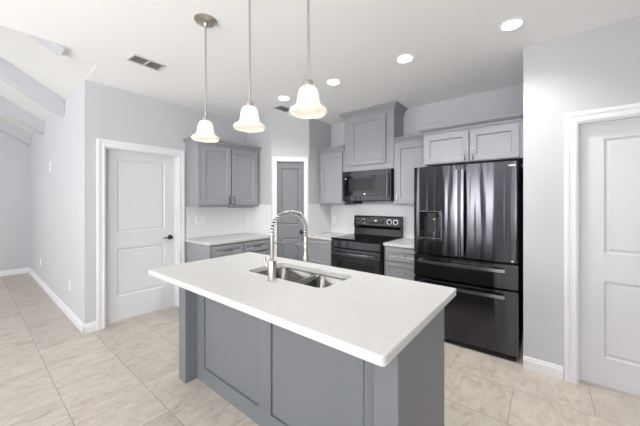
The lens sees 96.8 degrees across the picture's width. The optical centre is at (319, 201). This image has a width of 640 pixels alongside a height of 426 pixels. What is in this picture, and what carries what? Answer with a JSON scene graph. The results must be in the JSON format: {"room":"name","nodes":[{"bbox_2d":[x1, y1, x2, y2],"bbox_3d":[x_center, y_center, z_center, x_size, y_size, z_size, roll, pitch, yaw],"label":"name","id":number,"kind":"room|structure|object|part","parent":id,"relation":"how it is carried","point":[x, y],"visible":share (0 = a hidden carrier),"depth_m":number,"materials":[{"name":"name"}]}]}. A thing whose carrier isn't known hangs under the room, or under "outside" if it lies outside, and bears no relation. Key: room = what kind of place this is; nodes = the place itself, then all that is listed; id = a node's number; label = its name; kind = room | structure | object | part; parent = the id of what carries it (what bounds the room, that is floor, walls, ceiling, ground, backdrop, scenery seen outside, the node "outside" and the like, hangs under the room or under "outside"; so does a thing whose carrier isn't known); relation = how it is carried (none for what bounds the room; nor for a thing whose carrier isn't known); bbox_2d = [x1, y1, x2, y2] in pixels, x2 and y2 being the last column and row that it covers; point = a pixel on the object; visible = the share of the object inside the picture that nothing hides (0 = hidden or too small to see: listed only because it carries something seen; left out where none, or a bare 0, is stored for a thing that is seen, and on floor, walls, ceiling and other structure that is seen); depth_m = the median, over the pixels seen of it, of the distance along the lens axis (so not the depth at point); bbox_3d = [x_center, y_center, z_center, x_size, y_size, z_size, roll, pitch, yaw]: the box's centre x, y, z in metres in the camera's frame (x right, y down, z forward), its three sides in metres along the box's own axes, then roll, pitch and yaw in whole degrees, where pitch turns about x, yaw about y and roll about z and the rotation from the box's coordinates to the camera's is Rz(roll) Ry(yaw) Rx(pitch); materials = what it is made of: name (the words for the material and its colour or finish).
{"room":"kitchen","nodes":[
{"label":"kitchen","id":0,"kind":"room"},
{"bbox_2d":[0,131,29,270],"bbox_3d":[-7.239,-1.240,4.081,0.100,5.320,4.300,0,0,39],"label":"wall","id":1,"kind":"structure","parent":0,"point":[14,154],"depth_m":5.56,"materials":[{"name":"paint"}]},
{"bbox_2d":[0,267,28,276],"bbox_3d":[-7.195,1.367,4.045,0.015,0.105,4.300,0,0,39],"label":"baseboard","id":2,"kind":"structure","parent":1,"relation":"attached to","point":[20,270],"depth_m":5.55,"materials":[{"name":"white paint"}]},
{"bbox_2d":[0,25,95,134],"bbox_3d":[-5.298,-2.690,2.458,5.160,2.740,4.400,0,0,39],"label":"vault","id":3,"kind":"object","parent":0,"point":[61,75],"visible":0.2,"depth_m":3.13,"materials":[{"name":"grey paint"}]},
{"bbox_2d":[0,118,30,145],"bbox_3d":[-7.107,-2.510,3.974,0.200,2.777,4.296,0,0,39],"label":"ceiling beam","id":4,"kind":"structure","parent":3,"relation":"attached to","point":[6,127],"depth_m":5.43,"materials":[{"name":"paint"}]},
{"bbox_2d":[0,95,43,134],"bbox_3d":[-5.929,-2.510,3.029,0.200,2.777,4.296,0,0,39],"label":"ceiling beam","id":5,"kind":"structure","parent":3,"relation":"attached to","point":[7,107],"depth_m":4.46,"materials":[{"name":"paint"}]},
{"bbox_2d":[0,57,64,117],"bbox_3d":[-4.721,-2.510,2.059,0.200,2.777,4.296,0,0,39],"label":"ceiling beam","id":6,"kind":"structure","parent":3,"relation":"attached to","point":[10,75],"depth_m":3.45,"materials":[{"name":"paint"}]},
{"bbox_2d":[28,34,63,56],"bbox_3d":[-3.502,-2.593,0.902,0.208,2.610,4.018,0,0,39],"label":"ceiling beam","id":7,"kind":"structure","parent":3,"relation":"attached to","point":[57,49],"depth_m":2.42,"materials":[{"name":"paint"}]},
{"bbox_2d":[30,83,81,320],"bbox_3d":[-4.207,-0.050,4.480,4.130,2.940,0.120,0,0,39],"label":"wall","id":8,"kind":"structure","parent":0,"point":[55,194],"depth_m":3.93,"materials":[{"name":"paint"}]},
{"bbox_2d":[29,267,84,333],"bbox_3d":[-4.196,1.367,4.385,4.265,0.105,0.015,0,0,39],"label":"baseboard","id":9,"kind":"structure","parent":8,"relation":"attached to","point":[70,314],"depth_m":3.79,"materials":[{"name":"white paint"}]},
{"bbox_2d":[82,80,246,323],"bbox_3d":[-1.894,0.050,3.966,0.120,2.740,2.214,0,0,39],"label":"wall","id":10,"kind":"structure","parent":0,"point":[109,113],"depth_m":3.29,"materials":[{"name":"paint"}]},
{"bbox_2d":[83,321,96,333],"bbox_3d":[-2.508,1.367,3.094,0.015,0.105,0.115,0,0,39],"label":"baseboard","id":11,"kind":"structure","parent":10,"relation":"attached to","point":[92,326],"depth_m":3.09,"materials":[{"name":"white paint"}]},
{"bbox_2d":[96,138,184,330],"bbox_3d":[-2.210,0.357,3.557,0.145,2.125,0.978,0,0,39],"label":"door","id":12,"kind":"structure","parent":10,"relation":"in","point":[140,189],"depth_m":3.52,"materials":[{"name":"white paint"}]},
{"bbox_2d":[186,207,246,238],"bbox_3d":[-1.532,0.279,4.315,0.008,0.461,1.001,0,0,39],"label":"backsplash","id":13,"kind":"structure","parent":10,"relation":"attached to","point":[219,221],"depth_m":4.26,"materials":[{"name":"white tile"}]},
{"bbox_2d":[195,215,204,223],"bbox_3d":[-1.717,0.255,4.071,0.008,0.118,0.140,0,0,39],"label":"outlet","id":14,"kind":"object","parent":13,"relation":"attached to","point":[198,219],"visible":1,"depth_m":4.07,"materials":[{"name":"white plastic"}]},
{"bbox_2d":[182,137,261,207],"bbox_3d":[-1.390,-0.385,4.178,0.396,0.941,1.075,0,0,39],"label":"upper cabinet","id":15,"kind":"object","parent":10,"relation":"attached to","point":[222,173],"visible":0.99,"depth_m":3.94,"materials":[{"name":"grey paint"}]},
{"bbox_3d":[-1.419,-0.360,3.897,0.020,0.800,0.440,0,0,39],"label":"door","id":16,"kind":"part","parent":15,"relation":"part of","materials":[{"name":"grey paint"}]},
{"bbox_3d":[-1.396,-0.820,4.182,0.383,0.070,1.075,0,0,39],"label":"crown moulding","id":17,"kind":"part","parent":15,"relation":"part of","materials":[{"name":"grey paint"}]},
{"bbox_3d":[-1.131,-0.360,4.255,0.020,0.800,0.440,0,0,39],"label":"door","id":18,"kind":"part","parent":15,"relation":"part of","materials":[{"name":"grey paint"}]},
{"bbox_2d":[247,116,270,234],"bbox_3d":[-0.948,0.050,4.562,0.610,2.740,0.100,0,0,39],"label":"wall","id":19,"kind":"structure","parent":0,"point":[257,139],"depth_m":4.43,"materials":[{"name":"paint"}]},
{"bbox_2d":[247,205,270,234],"bbox_3d":[-0.979,0.275,4.517,0.602,0.469,0.008,0,0,39],"label":"backsplash","id":20,"kind":"structure","parent":19,"relation":"attached to","point":[258,217],"depth_m":4.50,"materials":[{"name":"white tile"}]},
{"bbox_2d":[271,115,308,234],"bbox_3d":[-0.460,0.050,4.403,0.576,2.740,0.080,0,0,-6],"label":"wall","id":21,"kind":"structure","parent":0,"point":[289,134],"depth_m":4.36,"materials":[{"name":"paint"}]},
{"bbox_2d":[272,157,307,260],"bbox_3d":[-0.457,0.365,4.380,0.544,2.110,0.126,0,0,-6],"label":"door","id":22,"kind":"structure","parent":21,"relation":"in","point":[289,174],"depth_m":4.38,"materials":[{"name":"grey paint"}]},
{"bbox_2d":[0,0,639,124],"bbox_3d":[-0.390,-1.360,0.569,6.720,0.080,7.600,0,0,39],"label":"ceiling","id":23,"kind":"structure","parent":0,"point":[458,48],"depth_m":2.32,"materials":[{"name":"white paint"}]},
{"bbox_2d":[126,54,166,70],"bbox_3d":[-1.638,-1.316,2.687,0.175,0.007,0.285,0,0,37],"label":"ceiling vent","id":24,"kind":"object","parent":23,"relation":"in","point":[134,58],"visible":1,"depth_m":2.68,"materials":[{"name":"white metal"}]},
{"bbox_2d":[191,13,219,142],"bbox_3d":[-0.830,-0.884,2.060,0.191,0.872,0.191,0,0,39],"label":"pendant light","id":25,"kind":"object","parent":23,"relation":"hanging from","point":[205,133],"visible":1,"depth_m":2.04,"materials":[{"name":"white glass"}]},
{"bbox_3d":[-0.830,-0.518,2.060,0.191,0.140,0.191,0,0,39],"label":"lamp shade","id":26,"kind":"part","parent":25,"relation":"part of","materials":[{"name":"white glass"}]},
{"bbox_3d":[-0.830,-0.944,2.060,0.012,0.652,0.012,0,0,39],"label":"rod","id":27,"kind":"part","parent":25,"relation":"part of","materials":[{"name":"silver metal"}]},
{"bbox_2d":[233,0,264,132],"bbox_3d":[-0.433,-0.884,1.748,0.191,0.872,0.191,0,0,39],"label":"pendant light","id":28,"kind":"object","parent":23,"relation":"hanging from","point":[249,121],"visible":1,"depth_m":1.73,"materials":[{"name":"white glass"}]},
{"bbox_3d":[-0.433,-0.518,1.748,0.191,0.140,0.191,0,0,39],"label":"lamp shade","id":29,"kind":"part","parent":28,"relation":"part of","materials":[{"name":"white glass"}]},
{"bbox_3d":[-0.433,-0.944,1.748,0.012,0.652,0.012,0,0,39],"label":"rod","id":30,"kind":"part","parent":28,"relation":"part of","materials":[{"name":"silver metal"}]},
{"bbox_2d":[272,105,289,111],"bbox_3d":[-0.520,-1.316,4.008,0.170,0.007,0.260,0,0,39],"label":"ceiling vent","id":31,"kind":"object","parent":23,"relation":"in","point":[279,107],"visible":0.88,"depth_m":4.00,"materials":[{"name":"white metal"}]},
{"bbox_2d":[278,96,289,100],"bbox_3d":[-0.459,-1.316,3.613,0.160,0.008,0.160,0,0,39],"label":"recessed light","id":32,"kind":"object","parent":23,"relation":"in","point":[282,98],"visible":1,"depth_m":3.61,"materials":[{"name":"white"}]},
{"bbox_2d":[290,0,326,118],"bbox_3d":[-0.059,-0.884,1.448,0.191,0.872,0.191,0,0,39],"label":"pendant light","id":33,"kind":"object","parent":23,"relation":"hanging from","point":[308,105],"visible":1,"depth_m":1.43,"materials":[{"name":"white glass"}]},
{"bbox_3d":[-0.059,-0.518,1.448,0.191,0.140,0.191,0,0,39],"label":"lamp shade","id":34,"kind":"part","parent":33,"relation":"part of","materials":[{"name":"white glass"}]},
{"bbox_3d":[-0.059,-0.944,1.448,0.012,0.652,0.012,0,0,39],"label":"rod","id":35,"kind":"part","parent":33,"relation":"part of","materials":[{"name":"silver metal"}]},
{"bbox_2d":[326,79,340,84],"bbox_3d":[0.149,-1.316,3.125,0.160,0.008,0.160,0,0,39],"label":"recessed light","id":36,"kind":"object","parent":23,"relation":"in","point":[331,81],"visible":1,"depth_m":3.12,"materials":[{"name":"white"}]},
{"bbox_2d":[396,54,413,63],"bbox_3d":[0.781,-1.316,2.618,0.160,0.008,0.160,0,0,39],"label":"recessed light","id":37,"kind":"object","parent":23,"relation":"in","point":[406,58],"visible":1,"depth_m":2.61,"materials":[{"name":"white"}]},
{"bbox_2d":[499,18,524,31],"bbox_3d":[1.426,-1.316,2.112,0.160,0.008,0.160,0,0,39],"label":"recessed light","id":38,"kind":"object","parent":23,"relation":"in","point":[512,24],"visible":1,"depth_m":2.11,"materials":[{"name":"white paint"}]},
{"bbox_2d":[0,273,639,425],"bbox_3d":[-2.039,1.470,1.893,10.950,0.100,7.600,0,0,39],"label":"floor","id":39,"kind":"structure","parent":0,"point":[125,372],"depth_m":2.21,"materials":[{"name":"beige tile"}]},
{"bbox_2d":[186,238,269,262],"bbox_3d":[-1.273,0.981,4.103,0.668,0.879,1.015,0,0,39],"label":"base cabinet","id":40,"kind":"object","parent":39,"relation":"on","point":[194,252],"visible":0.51,"depth_m":3.80,"materials":[{"name":"grey paint"}]},
{"bbox_2d":[185,233,269,245],"bbox_3d":[-1.293,0.525,4.101,0.632,0.031,1.034,0,0,39],"label":"countertop","id":41,"kind":"structure","parent":40,"relation":"on","point":[232,238],"depth_m":3.96,"materials":[{"name":"white stone"}]},
{"bbox_3d":[-1.202,0.632,3.727,0.020,0.135,0.457,0,0,39],"label":"drawer","id":42,"kind":"part","parent":40,"relation":"part of","materials":[{"name":"grey paint"}]},
{"bbox_3d":[-0.906,0.632,4.096,0.020,0.135,0.457,0,0,39],"label":"drawer","id":43,"kind":"part","parent":40,"relation":"part of","materials":[{"name":"grey paint"}]},
{"bbox_3d":[-0.906,1.005,4.096,0.020,0.570,0.457,0,0,39],"label":"door","id":44,"kind":"part","parent":40,"relation":"part of","materials":[{"name":"grey paint"}]},
{"bbox_2d":[179,287,443,425],"bbox_3d":[-0.200,0.983,1.968,1.850,0.874,0.678,0,0,39],"label":"kitchen island","id":45,"kind":"object","parent":39,"relation":"on","point":[275,375],"visible":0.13,"depth_m":1.61,"materials":[{"name":"grey paint"}]},
{"bbox_3d":[-0.890,0.983,2.500,0.107,0.874,0.645,0,0,39],"label":"panel","id":46,"kind":"part","parent":45,"relation":"part of","materials":[{"name":"grey paint"}]},
{"bbox_3d":[-0.344,0.983,1.789,1.635,0.874,0.030,0,0,39],"label":"panel","id":47,"kind":"part","parent":45,"relation":"part of","materials":[{"name":"grey paint"}]},
{"bbox_2d":[148,252,455,366],"bbox_3d":[-0.250,0.526,1.909,1.944,0.038,0.951,0,0,39],"label":"island countertop","id":48,"kind":"structure","parent":45,"relation":"on","point":[369,317],"depth_m":1.48,"materials":[{"name":"white stone"}]},
{"bbox_2d":[263,210,307,281],"bbox_3d":[-0.228,0.281,1.971,0.105,0.452,0.376,0,0,39],"label":"kitchen faucet","id":49,"kind":"object","parent":48,"relation":"on","point":[271,266],"visible":1,"depth_m":1.86,"materials":[{"name":"silver metal"}]},
{"bbox_3d":[-0.349,0.403,1.865,0.049,0.086,0.029,0,0,39],"label":"lever","id":50,"kind":"part","parent":49,"relation":"part of","materials":[{"name":"silver metal"}]},
{"bbox_3d":[-0.198,0.290,1.973,0.041,0.059,0.335,0,0,39],"label":"holder arm","id":51,"kind":"part","parent":49,"relation":"part of","materials":[{"name":"silver metal"}]},
{"bbox_2d":[257,267,345,287],"bbox_3d":[-0.156,0.668,2.030,0.747,0.244,0.394,0,0,39],"label":"sink","id":52,"kind":"object","parent":48,"relation":"in","point":[311,279],"visible":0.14,"depth_m":2.14,"materials":[{"name":"silver metal"}]},
{"bbox_3d":[-0.287,0.668,2.136,0.411,0.244,0.394,0,0,39],"label":"bowl","id":53,"kind":"part","parent":52,"relation":"part of","materials":[{"name":"silver metal"}]},
{"bbox_3d":[0.005,0.668,1.902,0.336,0.244,0.394,0,0,39],"label":"bowl","id":54,"kind":"part","parent":52,"relation":"part of","materials":[{"name":"silver metal"}]},
{"bbox_3d":[0.469,0.983,1.409,0.107,0.874,0.645,0,0,39],"label":"panel","id":55,"kind":"part","parent":45,"relation":"part of","materials":[{"name":"grey paint"}]},
{"bbox_2d":[308,238,332,265],"bbox_3d":[0.173,0.981,4.408,0.492,0.879,0.698,0,0,39],"label":"base cabinet","id":56,"kind":"object","parent":39,"relation":"on","point":[319,250],"visible":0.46,"depth_m":4.15,"materials":[{"name":"grey paint"}]},
{"bbox_2d":[308,232,349,239],"bbox_3d":[0.182,0.525,4.417,0.502,0.031,0.666,0,0,39],"label":"countertop","id":57,"kind":"structure","parent":56,"relation":"on","point":[326,236],"depth_m":4.32,"materials":[{"name":"white stone"}]},
{"bbox_2d":[331,215,402,274],"bbox_3d":[0.651,0.809,3.979,0.763,1.198,0.760,0,0,39],"label":"range","id":58,"kind":"object","parent":39,"relation":"on","point":[363,250],"visible":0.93,"depth_m":3.85,"materials":[{"name":"black metal"}]},
{"bbox_3d":[0.431,0.685,3.705,0.664,0.024,0.058,0,0,39],"label":"handle","id":59,"kind":"part","parent":58,"relation":"part of","materials":[{"name":"grey metal"}]},
{"bbox_3d":[0.463,0.925,3.745,0.749,0.590,0.038,0,0,39],"label":"oven door","id":60,"kind":"part","parent":58,"relation":"part of","materials":[{"name":"black metal"}]},
{"bbox_2d":[331,234,400,243],"bbox_3d":[0.644,0.504,3.970,0.763,0.021,0.622,0,0,39],"label":"cooktop","id":61,"kind":"object","parent":58,"relation":"in","point":[351,238],"depth_m":3.86,"materials":[{"name":"black glass"}]},
{"bbox_3d":[0.826,0.287,4.198,0.733,0.110,0.016,0,0,39],"label":"control panel","id":62,"kind":"part","parent":58,"relation":"part of","materials":[{"name":"black metal"}]},
{"bbox_2d":[384,246,414,280],"bbox_3d":[1.159,0.981,3.629,0.458,0.879,0.678,0,0,39],"label":"base cabinet","id":63,"kind":"object","parent":39,"relation":"on","point":[398,261],"visible":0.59,"depth_m":3.41,"materials":[{"name":"grey paint"}]},
{"bbox_2d":[383,238,413,248],"bbox_3d":[1.167,0.525,3.639,0.464,0.031,0.646,0,0,39],"label":"countertop","id":64,"kind":"structure","parent":63,"relation":"on","point":[403,242],"depth_m":3.50,"materials":[{"name":"white stone"}]},
{"bbox_3d":[0.981,0.850,3.394,0.415,0.240,0.020,0,0,39],"label":"drawer","id":65,"kind":"part","parent":63,"relation":"part of","materials":[{"name":"grey paint"}]},
{"bbox_3d":[0.981,0.637,3.394,0.415,0.155,0.020,0,0,39],"label":"drawer","id":66,"kind":"part","parent":63,"relation":"part of","materials":[{"name":"grey paint"}]},
{"bbox_2d":[414,160,522,361],"bbox_3d":[1.611,0.525,3.073,0.930,1.790,0.890,0,0,39],"label":"refrigerator","id":67,"kind":"object","parent":39,"relation":"on","point":[468,218],"visible":0.89,"depth_m":2.70,"materials":[{"name":"black metal"}]},
{"bbox_3d":[1.153,0.141,2.931,0.095,0.053,0.018,0,0,39],"label":"spout","id":68,"kind":"part","parent":67,"relation":"part of","materials":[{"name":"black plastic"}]},
{"bbox_3d":[1.159,0.259,2.940,0.152,0.212,0.002,0,0,39],"label":"plate","id":69,"kind":"part","parent":67,"relation":"part of","materials":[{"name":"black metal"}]},
{"bbox_3d":[1.208,0.088,2.945,0.462,0.917,0.066,0,0,39],"label":"door","id":70,"kind":"part","parent":67,"relation":"part of","materials":[{"name":"black metal"}]},
{"bbox_3d":[1.334,0.102,2.769,0.022,0.835,0.064,0,0,39],"label":"handle","id":71,"kind":"part","parent":67,"relation":"part of","materials":[{"name":"grey metal"}]},
{"bbox_3d":[1.343,0.848,2.764,0.770,0.028,0.072,0,0,39],"label":"handle","id":72,"kind":"part","parent":67,"relation":"part of","materials":[{"name":"metal"}]},
{"bbox_3d":[1.343,0.615,2.764,0.770,0.028,0.072,0,0,39],"label":"handle","id":73,"kind":"part","parent":67,"relation":"part of","materials":[{"name":"metal"}]},
{"bbox_3d":[1.375,0.102,2.736,0.022,0.835,0.064,0,0,39],"label":"handle","id":74,"kind":"part","parent":67,"relation":"part of","materials":[{"name":"grey metal"}]},
{"bbox_3d":[1.390,1.087,2.799,0.930,0.577,0.066,0,0,39],"label":"drawer","id":75,"kind":"part","parent":67,"relation":"part of","materials":[{"name":"black metal"}]},
{"bbox_3d":[1.390,0.672,2.799,0.930,0.231,0.066,0,0,39],"label":"drawer","id":76,"kind":"part","parent":67,"relation":"part of","materials":[{"name":"black metal"}]},
{"bbox_3d":[1.573,0.088,2.653,0.462,0.917,0.066,0,0,39],"label":"door","id":77,"kind":"part","parent":67,"relation":"part of","materials":[{"name":"black metal"}]},
{"bbox_2d":[309,119,330,203],"bbox_3d":[-0.027,0.050,4.652,0.100,2.740,0.579,0,0,39],"label":"wall","id":78,"kind":"structure","parent":0,"point":[319,131],"depth_m":4.54,"materials":[{"name":"paint"}]},
{"bbox_2d":[309,204,330,234],"bbox_3d":[0.013,0.272,4.615,0.008,0.474,0.571,0,0,39],"label":"backsplash","id":79,"kind":"structure","parent":78,"relation":"attached to","point":[319,215],"depth_m":4.58,"materials":[{"name":"white tile"}]},
{"bbox_2d":[331,84,522,238],"bbox_3d":[1.349,0.050,3.983,3.083,2.740,0.100,0,0,39],"label":"wall","id":80,"kind":"structure","parent":0,"point":[507,101],"depth_m":3.60,"materials":[{"name":"paint"}]},
{"bbox_2d":[317,146,355,204],"bbox_3d":[0.253,-0.400,4.557,0.523,0.890,0.373,0,0,39],"label":"upper cabinet","id":81,"kind":"object","parent":80,"relation":"attached to","point":[332,159],"visible":0.83,"depth_m":4.41,"materials":[{"name":"grey paint"}]},
{"bbox_3d":[0.253,-0.812,4.557,0.523,0.065,0.373,0,0,39],"label":"crown moulding","id":82,"kind":"part","parent":81,"relation":"part of","materials":[{"name":"grey paint"}]},
{"bbox_3d":[0.180,-0.370,4.416,0.405,0.770,0.020,0,0,39],"label":"door","id":83,"kind":"part","parent":81,"relation":"part of","materials":[{"name":"grey paint"}]},
{"bbox_2d":[331,204,413,238],"bbox_3d":[0.878,0.272,4.291,1.763,0.474,0.008,0,0,39],"label":"backsplash","id":84,"kind":"structure","parent":80,"relation":"attached to","point":[344,214],"depth_m":4.39,"materials":[{"name":"white tile"}]},
{"bbox_2d":[339,101,407,171],"bbox_3d":[0.760,-0.884,4.137,0.915,0.868,0.393,0,0,39],"label":"upper cabinet","id":85,"kind":"object","parent":80,"relation":"attached to","point":[370,132],"visible":0.97,"depth_m":3.98,"materials":[{"name":"grey paint"}]},
{"bbox_3d":[0.668,-0.868,4.024,0.565,0.665,0.020,0,0,39],"label":"door","id":86,"kind":"part","parent":85,"relation":"part of","materials":[{"name":"grey paint"}]},
{"bbox_2d":[343,168,393,203],"bbox_3d":[0.741,-0.210,4.114,0.766,0.471,0.437,0,0,39],"label":"microwave","id":87,"kind":"object","parent":85,"relation":"attached to","point":[378,184],"visible":0.98,"depth_m":3.94,"materials":[{"name":"black plastic"}]},
{"bbox_3d":[0.616,-0.228,3.991,0.656,0.286,0.002,0,0,39],"label":"glass panel","id":88,"kind":"part","parent":87,"relation":"part of","materials":[{"name":"black glass"}]},
{"bbox_3d":[0.760,-1.272,4.137,0.915,0.093,0.393,0,0,39],"label":"crown moulding","id":89,"kind":"part","parent":85,"relation":"part of","materials":[{"name":"grey paint"}]},
{"bbox_2d":[393,134,426,205],"bbox_3d":[1.261,-0.400,3.739,0.485,0.890,0.386,0,0,39],"label":"upper cabinet","id":90,"kind":"object","parent":80,"relation":"attached to","point":[408,150],"visible":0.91,"depth_m":3.67,"materials":[{"name":"grey paint"}]},
{"bbox_3d":[1.265,-0.812,3.744,0.485,0.065,0.373,0,0,39],"label":"crown moulding","id":91,"kind":"part","parent":90,"relation":"part of","materials":[{"name":"grey paint"}]},
{"bbox_2d":[417,113,522,166],"bbox_3d":[1.708,-0.621,3.194,0.995,0.405,0.676,0,0,39],"label":"upper cabinet","id":92,"kind":"object","parent":80,"relation":"attached to","point":[495,139],"visible":0.89,"depth_m":2.90,"materials":[{"name":"grey paint"}]},
{"bbox_3d":[1.366,-0.585,3.091,0.456,0.317,0.020,0,0,39],"label":"door","id":93,"kind":"part","parent":92,"relation":"part of","materials":[{"name":"grey paint"}]},
{"bbox_3d":[1.709,-0.791,3.195,0.995,0.063,0.673,0,0,39],"label":"crown moulding","id":94,"kind":"part","parent":92,"relation":"part of","materials":[{"name":"grey paint"}]},
{"bbox_3d":[1.717,-0.585,2.810,0.420,0.317,0.020,0,0,39],"label":"door","id":95,"kind":"part","parent":92,"relation":"part of","materials":[{"name":"grey paint"}]},
{"bbox_2d":[523,16,639,379],"bbox_3d":[3.106,0.050,1.924,2.765,2.740,0.910,0,0,39],"label":"wall","id":96,"kind":"structure","parent":0,"point":[596,68],"depth_m":2.31,"materials":[{"name":"paint"}]},
{"bbox_2d":[523,355,562,379],"bbox_3d":[1.840,1.367,2.348,0.260,0.105,0.015,0,0,39],"label":"baseboard","id":97,"kind":"structure","parent":96,"relation":"attached to","point":[532,364],"depth_m":2.34,"materials":[{"name":"white paint"}]},
{"bbox_2d":[564,103,639,395],"bbox_3d":[2.370,0.360,1.994,0.998,2.120,0.142,0,0,39],"label":"door","id":98,"kind":"structure","parent":96,"relation":"in","point":[602,145],"depth_m":2.17,"materials":[{"name":"white paint"}]}
]}

